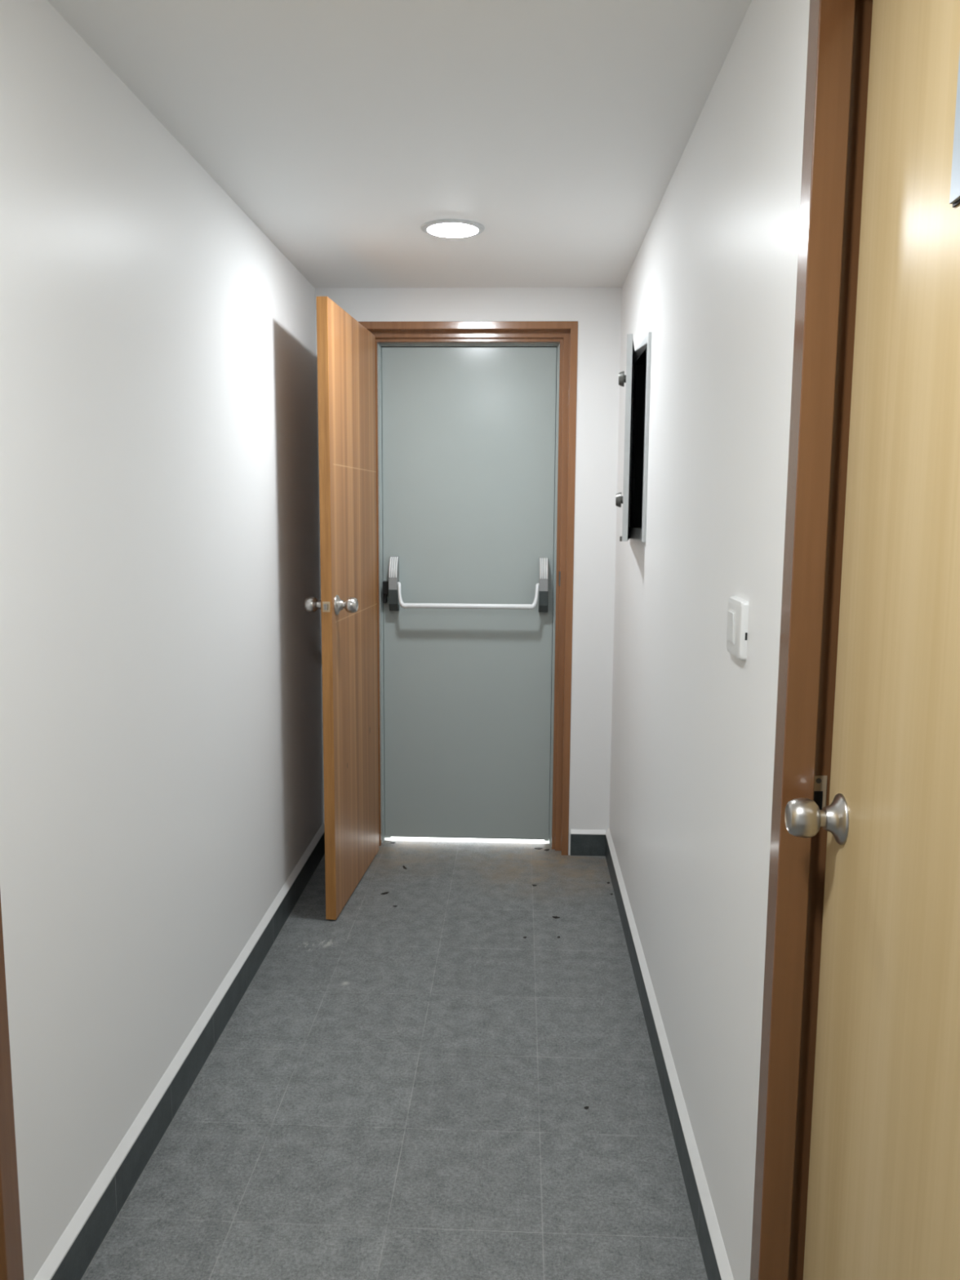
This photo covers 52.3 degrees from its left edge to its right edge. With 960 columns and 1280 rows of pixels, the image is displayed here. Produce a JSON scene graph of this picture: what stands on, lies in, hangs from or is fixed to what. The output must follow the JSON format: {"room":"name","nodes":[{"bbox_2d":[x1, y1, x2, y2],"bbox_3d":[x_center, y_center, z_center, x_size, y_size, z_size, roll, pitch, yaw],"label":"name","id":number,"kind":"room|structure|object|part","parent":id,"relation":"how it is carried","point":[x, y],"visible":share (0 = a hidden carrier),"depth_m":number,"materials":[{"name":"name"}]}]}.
{"room":"building corridor","nodes":[
{"label":"building corridor","id":0,"kind":"room"},
{"bbox_2d":[0,0,323,1279],"bbox_3d":[-0.782,0.090,1.336,0.125,2.160,5.308,1,8,2],"label":"wall","id":1,"kind":"structure","parent":0,"point":[161,743],"depth_m":1.93,"materials":[{"name":"white paint"}]},
{"bbox_2d":[0,892,24,1279],"bbox_3d":[-0.798,0.197,0.987,0.131,2.040,0.897,1,8,2],"label":"door frame","id":2,"kind":"structure","parent":1,"relation":"attached to","point":[11,1267],"depth_m":1.49,"materials":[{"name":"brown paint"}]},
{"bbox_2d":[33,822,324,1279],"bbox_3d":[-0.666,0.938,2.727,0.014,0.114,2.366,1,8,2],"label":"baseboard","id":3,"kind":"structure","parent":1,"relation":"attached to","point":[74,1251],"depth_m":2.13,"materials":[{"name":"stone"}]},
{"bbox_2d":[81,840,707,1279],"bbox_3d":[-0.163,1.202,1.423,1.381,0.060,5.239,1,8,2],"label":"floor","id":4,"kind":"structure","parent":0,"point":[402,1091],"depth_m":2.24,"materials":[{"name":"tile"}]},
{"bbox_2d":[47,0,751,288],"bbox_3d":[-0.148,-1.013,1.163,1.381,0.080,5.308,1,8,2],"label":"ceiling","id":5,"kind":"structure","parent":0,"point":[341,129],"depth_m":2.01,"materials":[{"name":"white paint"}]},
{"bbox_2d":[421,218,484,238],"bbox_3d":[-0.079,-1.188,2.838,0.184,0.012,0.184,1,8,2],"label":"recessed light","id":6,"kind":"object","parent":5,"relation":"in","point":[445,228],"visible":1,"depth_m":2.81,"materials":[{"name":"white plastic"}]},
{"bbox_2d":[426,222,478,237],"bbox_3d":[-0.079,-1.188,2.838,0.148,0.012,0.148,1,8,2],"label":"diffuser","id":7,"kind":"object","parent":6,"relation":"attached to","point":[436,229],"depth_m":2.82,"materials":[{"name":"white plastic"}]},
{"bbox_2d":[315,287,622,854],"bbox_3d":[-0.048,-0.238,3.840,1.131,2.160,0.200,1,8,2],"label":"wall","id":8,"kind":"structure","parent":0,"point":[597,311],"depth_m":3.66,"materials":[{"name":"white paint"}]},
{"bbox_2d":[304,296,378,919],"bbox_3d":[-0.450,-0.104,3.433,0.169,1.984,0.701,1,8,6],"label":"door","id":9,"kind":"structure","parent":8,"relation":"in","point":[346,348],"depth_m":3.29,"materials":[{"name":"orange wood"}]},
{"bbox_3d":[-0.541,-0.115,3.162,0.045,0.051,0.051,1,8,6],"label":"knob","id":10,"kind":"part","parent":9,"relation":"part of","materials":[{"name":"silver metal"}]},
{"bbox_3d":[-0.486,-0.105,3.094,0.024,0.033,0.001,1,8,6],"label":"latch plate","id":11,"kind":"part","parent":9,"relation":"part of","materials":[{"name":"gold metal"}]},
{"bbox_3d":[-0.418,-0.112,3.149,0.045,0.051,0.051,1,8,6],"label":"knob","id":12,"kind":"part","parent":9,"relation":"part of","materials":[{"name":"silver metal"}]},
{"bbox_2d":[358,320,577,855],"bbox_3d":[-0.049,-0.177,3.834,0.816,2.040,0.180,1,8,2],"label":"door frame","id":13,"kind":"structure","parent":8,"relation":"attached to","point":[565,333],"depth_m":3.74,"materials":[{"name":"brown wood"}]},
{"bbox_2d":[381,346,556,839],"bbox_3d":[-0.050,-0.151,3.839,0.670,1.944,0.140,1,8,2],"label":"door","id":14,"kind":"structure","parent":8,"relation":"in","point":[468,433],"depth_m":3.85,"materials":[{"name":"grey paint"}]},
{"bbox_3d":[-0.338,-0.284,3.814,0.032,0.078,0.051,1,8,2],"label":"ribbed crown","id":15,"kind":"part","parent":14,"relation":"part of","materials":[{"name":"silver metal"}]},
{"bbox_3d":[-0.306,-0.173,3.800,0.065,0.101,0.027,7,10,42],"label":"bar arm","id":16,"kind":"part","parent":14,"relation":"part of","materials":[{"name":"white paint"}]},
{"bbox_3d":[0.213,-0.168,3.779,0.065,0.101,0.027,-5,10,-37],"label":"bar arm","id":17,"kind":"part","parent":14,"relation":"part of","materials":[{"name":"white paint"}]},
{"bbox_3d":[0.247,-0.277,3.791,0.032,0.078,0.051,1,8,2],"label":"ribbed crown","id":18,"kind":"part","parent":14,"relation":"part of","materials":[{"name":"silver metal"}]},
{"bbox_2d":[569,829,605,857],"bbox_3d":[0.425,0.799,3.850,0.137,0.106,0.014,1,8,2],"label":"baseboard","id":19,"kind":"structure","parent":8,"relation":"attached to","point":[584,842],"depth_m":3.84,"materials":[{"name":"stone"}]},
{"bbox_2d":[608,0,809,1279],"bbox_3d":[0.473,0.105,1.285,0.125,2.160,5.308,1,8,2],"label":"wall","id":20,"kind":"structure","parent":0,"point":[712,277],"depth_m":1.79,"materials":[{"name":"white paint"}]},
{"bbox_2d":[615,332,651,542],"bbox_3d":[0.497,-0.598,2.976,0.190,0.584,0.410,1,8,2],"label":"electrical panel","id":21,"kind":"object","parent":20,"relation":"attached to","point":[637,378],"visible":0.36,"depth_m":2.95,"materials":[{"name":"white metal"}]},
{"bbox_3d":[0.457,-0.600,2.990,0.016,0.584,0.379,2,8,10],"label":"lid","id":22,"kind":"part","parent":21,"relation":"part of","materials":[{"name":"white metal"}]},
{"bbox_2d":[604,828,733,1279],"bbox_3d":[0.450,0.952,2.671,0.014,0.114,2.388,1,8,2],"label":"baseboard","id":23,"kind":"structure","parent":20,"relation":"attached to","point":[717,1266],"depth_m":2.13,"materials":[{"name":"stone"}]},
{"bbox_2d":[726,595,748,660],"bbox_3d":[0.416,-0.020,1.593,0.015,0.095,0.104,1,8,2],"label":"light switch","id":24,"kind":"object","parent":20,"relation":"attached to","point":[738,607],"visible":1,"depth_m":1.56,"materials":[{"name":"white plastic"}]},
{"bbox_3d":[0.412,-0.022,1.604,0.001,0.054,0.050,1,8,2],"label":"rocker frame","id":25,"kind":"part","parent":24,"relation":"part of","materials":[{"name":"white plastic"}]},
{"bbox_2d":[750,0,872,1279],"bbox_3d":[0.457,0.214,0.920,0.131,2.040,0.885,1,8,2],"label":"door frame","id":26,"kind":"structure","parent":20,"relation":"attached to","point":[839,31],"depth_m":1.29,"materials":[{"name":"brown paint"}]},
{"bbox_3d":[0.463,0.218,1.339,0.022,0.066,0.002,1,8,2],"label":"strike plate","id":27,"kind":"part","parent":26,"relation":"part of","materials":[{"name":"silver metal"}]},
{"bbox_2d":[784,0,959,1279],"bbox_3d":[0.458,0.230,0.923,0.170,1.990,0.775,1,8,4],"label":"door","id":28,"kind":"structure","parent":20,"relation":"in","point":[883,1193],"depth_m":1.06,"materials":[{"name":"brown wood"}]},
{"bbox_3d":[0.419,0.229,1.258,0.045,0.051,0.051,1,8,4],"label":"knob","id":29,"kind":"part","parent":28,"relation":"part of","materials":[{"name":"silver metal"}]},
{"bbox_3d":[0.439,-0.507,0.803,0.004,0.220,0.220,1,8,4],"label":"sign plate","id":30,"kind":"part","parent":28,"relation":"part of","materials":[{"name":"white plastic"}]},
{"label":"outside","id":31,"kind":"structure","parent":0,"visible":0},
{"bbox_2d":[385,836,549,843],"bbox_3d":[0.229,0.657,5.814,5.000,0.108,3.636,1,8,2],"label":"ground landing","id":32,"kind":"structure","parent":31,"point":[393,838],"depth_m":4.07,"materials":[{"name":"concrete"}]}
]}

